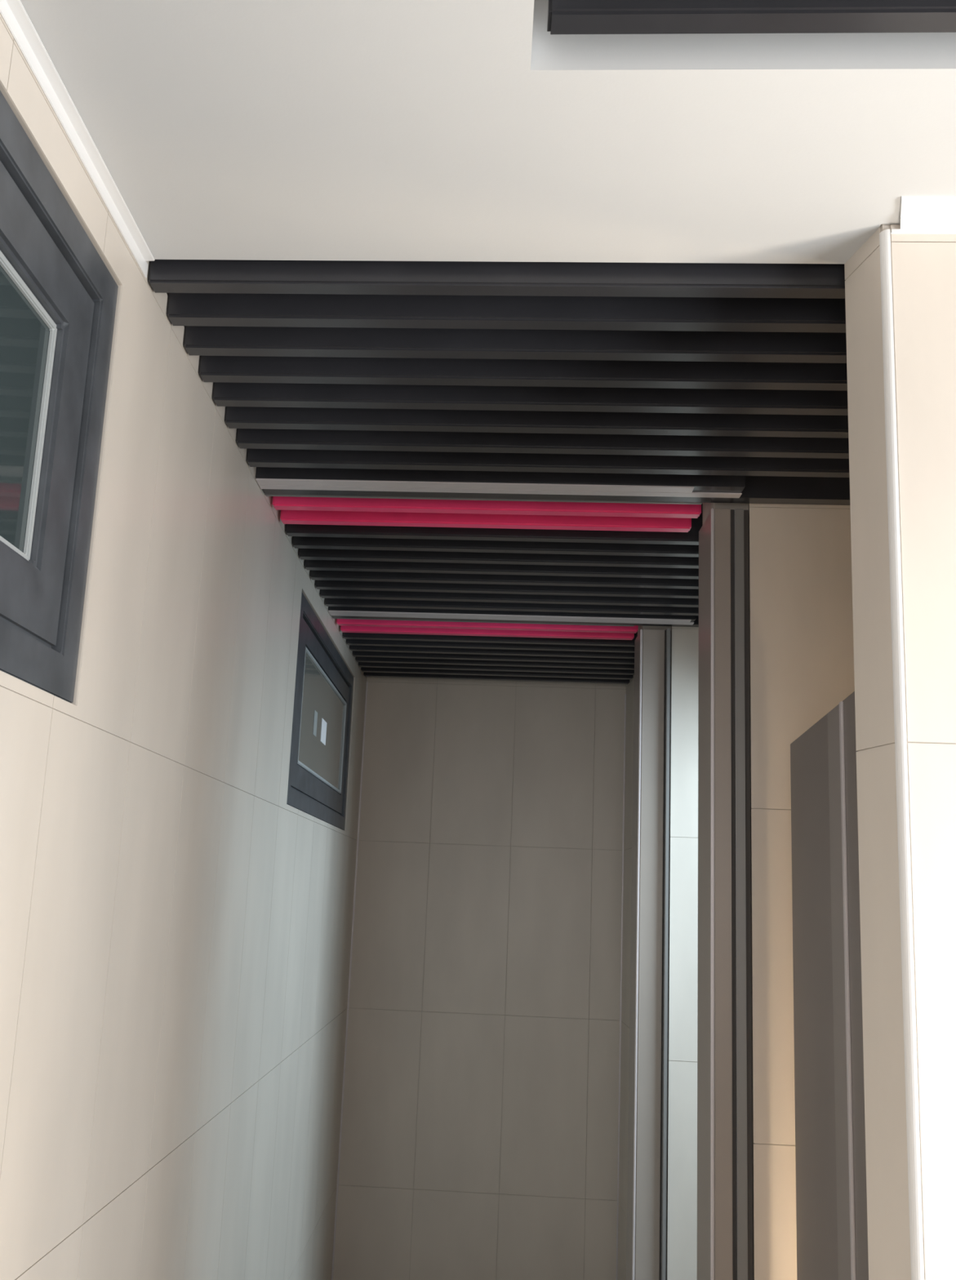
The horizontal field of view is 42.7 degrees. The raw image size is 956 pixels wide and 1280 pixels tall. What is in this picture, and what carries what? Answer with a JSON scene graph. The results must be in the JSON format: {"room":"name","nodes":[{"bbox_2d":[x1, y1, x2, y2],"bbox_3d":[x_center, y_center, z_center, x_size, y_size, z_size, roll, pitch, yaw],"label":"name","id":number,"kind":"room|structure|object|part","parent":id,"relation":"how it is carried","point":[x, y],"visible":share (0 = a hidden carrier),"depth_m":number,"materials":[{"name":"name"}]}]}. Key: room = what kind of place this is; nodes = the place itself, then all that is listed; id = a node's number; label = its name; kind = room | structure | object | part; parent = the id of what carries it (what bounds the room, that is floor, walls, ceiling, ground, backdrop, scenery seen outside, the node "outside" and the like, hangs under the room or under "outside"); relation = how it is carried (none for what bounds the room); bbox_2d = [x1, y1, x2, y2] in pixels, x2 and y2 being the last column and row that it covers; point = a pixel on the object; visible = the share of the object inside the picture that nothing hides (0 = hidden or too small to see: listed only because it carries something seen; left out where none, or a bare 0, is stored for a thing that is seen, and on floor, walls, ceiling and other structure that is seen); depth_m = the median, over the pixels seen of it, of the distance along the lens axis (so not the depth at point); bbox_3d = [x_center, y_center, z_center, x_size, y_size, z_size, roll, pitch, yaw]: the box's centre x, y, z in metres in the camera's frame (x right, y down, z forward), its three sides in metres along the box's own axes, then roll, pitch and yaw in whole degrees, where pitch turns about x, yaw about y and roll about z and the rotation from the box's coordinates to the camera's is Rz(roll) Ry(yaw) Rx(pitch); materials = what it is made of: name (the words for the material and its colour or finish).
{"room":"public restroom","nodes":[
{"label":"public restroom","id":0,"kind":"room"},
{"bbox_2d":[0,13,366,1279],"bbox_3d":[-0.662,0.640,2.160,0.176,2.859,6.983,2,-12,1],"label":"wall","id":1,"kind":"structure","parent":0,"point":[175,932],"depth_m":2.19,"materials":[{"name":"tile"}]},
{"bbox_2d":[0,90,118,702],"bbox_3d":[-0.583,-0.362,1.099,0.056,0.636,1.373,2,-12,1],"label":"window","id":2,"kind":"structure","parent":1,"relation":"in","point":[58,295],"depth_m":1.59,"materials":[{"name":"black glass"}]},
{"bbox_3d":[-0.584,-0.369,1.094,0.005,0.332,1.058,2,-12,1],"label":"pane","id":3,"kind":"part","parent":2,"relation":"part of","materials":[{"name":"clear glass"}]},
{"bbox_3d":[-0.583,-0.364,1.097,0.040,0.513,1.246,2,-12,1],"label":"sash","id":4,"kind":"part","parent":2,"relation":"part of","materials":[{"name":"grey metal"}]},
{"bbox_2d":[0,0,155,277],"bbox_3d":[-0.530,-0.900,0.465,0.018,0.024,3.037,2,-12,1],"label":"trim","id":5,"kind":"structure","parent":1,"relation":"attached to","point":[14,14],"depth_m":1.58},
{"bbox_2d":[286,592,353,830],"bbox_3d":[-0.565,0.313,4.319,0.056,0.638,1.520,2,-12,1],"label":"window","id":6,"kind":"structure","parent":1,"relation":"in","point":[317,779],"depth_m":4.22,"materials":[{"name":"dark grey painted metal"},{"name":"clear glass"},{"name":"light grey metal"}]},
{"bbox_3d":[-0.554,0.318,4.370,0.005,0.365,1.161,2,-12,1],"label":"pane","id":7,"kind":"part","parent":6,"relation":"part of","materials":[{"name":"clear glass"}]},
{"bbox_2d":[331,681,368,1279],"bbox_3d":[-0.558,1.452,5.340,0.006,2.579,0.007,2,-12,1],"label":"trim","id":8,"kind":"structure","parent":1,"relation":"attached to","point":[342,1104],"depth_m":5.32,"materials":[{"name":"metal"}]},
{"bbox_2d":[333,676,626,1279],"bbox_3d":[0.379,1.361,5.410,1.889,2.859,0.200,2,-12,4],"label":"wall","id":9,"kind":"structure","parent":0,"point":[479,1134],"depth_m":5.30,"materials":[{"name":"tile"}]},
{"bbox_2d":[20,0,955,684],"bbox_3d":[0.738,-0.641,2.267,2.874,0.360,7.285,2,-12,1],"label":"ceiling","id":10,"kind":"structure","parent":0,"point":[732,131],"depth_m":1.82,"materials":[{"name":"paint"}]},
{"bbox_2d":[617,675,634,1279],"bbox_3d":[0.669,1.236,4.754,0.096,2.859,1.109,2,-12,1],"label":"wall","id":11,"kind":"structure","parent":0,"point":[627,877],"depth_m":5.11,"materials":[{"name":"tile"}]},
{"bbox_2d":[615,693,626,1279],"bbox_3d":[0.616,1.495,5.262,0.005,2.555,0.007,2,-12,1],"label":"trim","id":12,"kind":"structure","parent":11,"relation":"attached to","point":[624,694],"depth_m":5.26,"materials":[{"name":"metal"}]},
{"bbox_2d":[637,625,698,1279],"bbox_3d":[0.922,1.110,4.105,0.785,2.859,0.188,2,-12,4],"label":"wall partition","id":13,"kind":"structure","parent":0,"point":[682,1146],"depth_m":4.03,"materials":[{"name":"tile"}]},
{"bbox_2d":[336,618,638,633],"bbox_3d":[0.031,-0.080,4.399,1.084,0.080,0.040,2,-12,4],"label":"ceiling bar","id":14,"kind":"object","parent":13,"relation":"attached to","point":[344,622],"visible":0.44,"depth_m":4.38,"materials":[{"name":"metal"}]},
{"bbox_2d":[340,625,634,639],"bbox_3d":[0.031,-0.056,4.514,1.084,0.080,0.040,2,-12,4],"label":"ceiling bar","id":15,"kind":"object","parent":13,"relation":"attached to","point":[367,629],"visible":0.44,"depth_m":4.49,"materials":[{"name":"metal"}]},
{"bbox_2d":[328,606,698,1279],"bbox_3d":[0.081,1.174,4.045,1.297,2.643,0.331,2,-12,1],"label":"frame","id":16,"kind":"object","parent":13,"relation":"attached to","point":[647,1125],"visible":0.87,"depth_m":4.08,"materials":[{"name":"metal"}]},
{"bbox_3d":[0.112,-0.109,4.214,1.262,0.061,0.072,2,-12,4],"label":"head rail","id":17,"kind":"part","parent":16,"relation":"part of","materials":[{"name":"grey metal"}]},
{"bbox_2d":[702,502,854,1279],"bbox_3d":[0.915,0.832,2.772,0.785,2.859,0.188,2,-12,4],"label":"wall partition","id":18,"kind":"structure","parent":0,"point":[801,611],"depth_m":2.82,"materials":[{"name":"paint"}]},
{"bbox_2d":[280,510,691,532],"bbox_3d":[0.016,-0.335,3.184,1.068,0.080,0.040,2,-12,4],"label":"ceiling bar","id":19,"kind":"object","parent":18,"relation":"attached to","point":[287,517],"visible":0.44,"depth_m":3.16,"materials":[{"name":"metal"}]},
{"bbox_2d":[272,496,701,518],"bbox_3d":[0.017,-0.359,3.066,1.072,0.080,0.040,2,-12,4],"label":"ceiling bar","id":20,"kind":"object","parent":18,"relation":"attached to","point":[279,503],"visible":0.45,"depth_m":3.05,"materials":[{"name":"metal"}]},
{"bbox_2d":[255,466,849,1279],"bbox_3d":[0.354,0.906,2.711,1.857,2.643,0.325,2,-12,1],"label":"frame","id":21,"kind":"object","parent":18,"relation":"attached to","point":[724,1029],"visible":0.93,"depth_m":2.83,"materials":[{"name":"metal"}]},
{"bbox_3d":[0.046,-0.390,2.885,1.146,0.061,0.072,2,-12,4],"label":"head rail","id":22,"kind":"part","parent":21,"relation":"part of","materials":[{"name":"grey metal"}]},
{"bbox_2d":[790,691,868,1279],"bbox_3d":[0.616,1.102,2.026,0.037,1.988,0.948,1,-12,6],"label":"door leaf","id":23,"kind":"structure","parent":18,"relation":"in","point":[831,1191],"depth_m":2.19,"materials":[{"name":"grey laminate"}]},
{"bbox_2d":[844,224,955,1279],"bbox_3d":[1.236,0.584,1.525,1.454,2.859,0.113,2,-12,4],"label":"wall","id":24,"kind":"structure","parent":0,"point":[923,266],"depth_m":1.64,"materials":[{"name":"paint"}]},
{"bbox_2d":[879,229,924,1279],"bbox_3d":[0.534,0.682,1.491,0.011,2.597,0.013,2,-12,1],"label":"trim","id":25,"kind":"structure","parent":24,"relation":"attached to","point":[894,536],"depth_m":1.59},
{"bbox_2d":[890,195,955,234],"bbox_3d":[1.296,-0.578,1.672,1.424,0.015,0.072,2,-12,4],"label":"trim","id":26,"kind":"structure","parent":24,"relation":"attached to","point":[919,215],"depth_m":1.72,"materials":[{"name":"white paint"}]}
]}

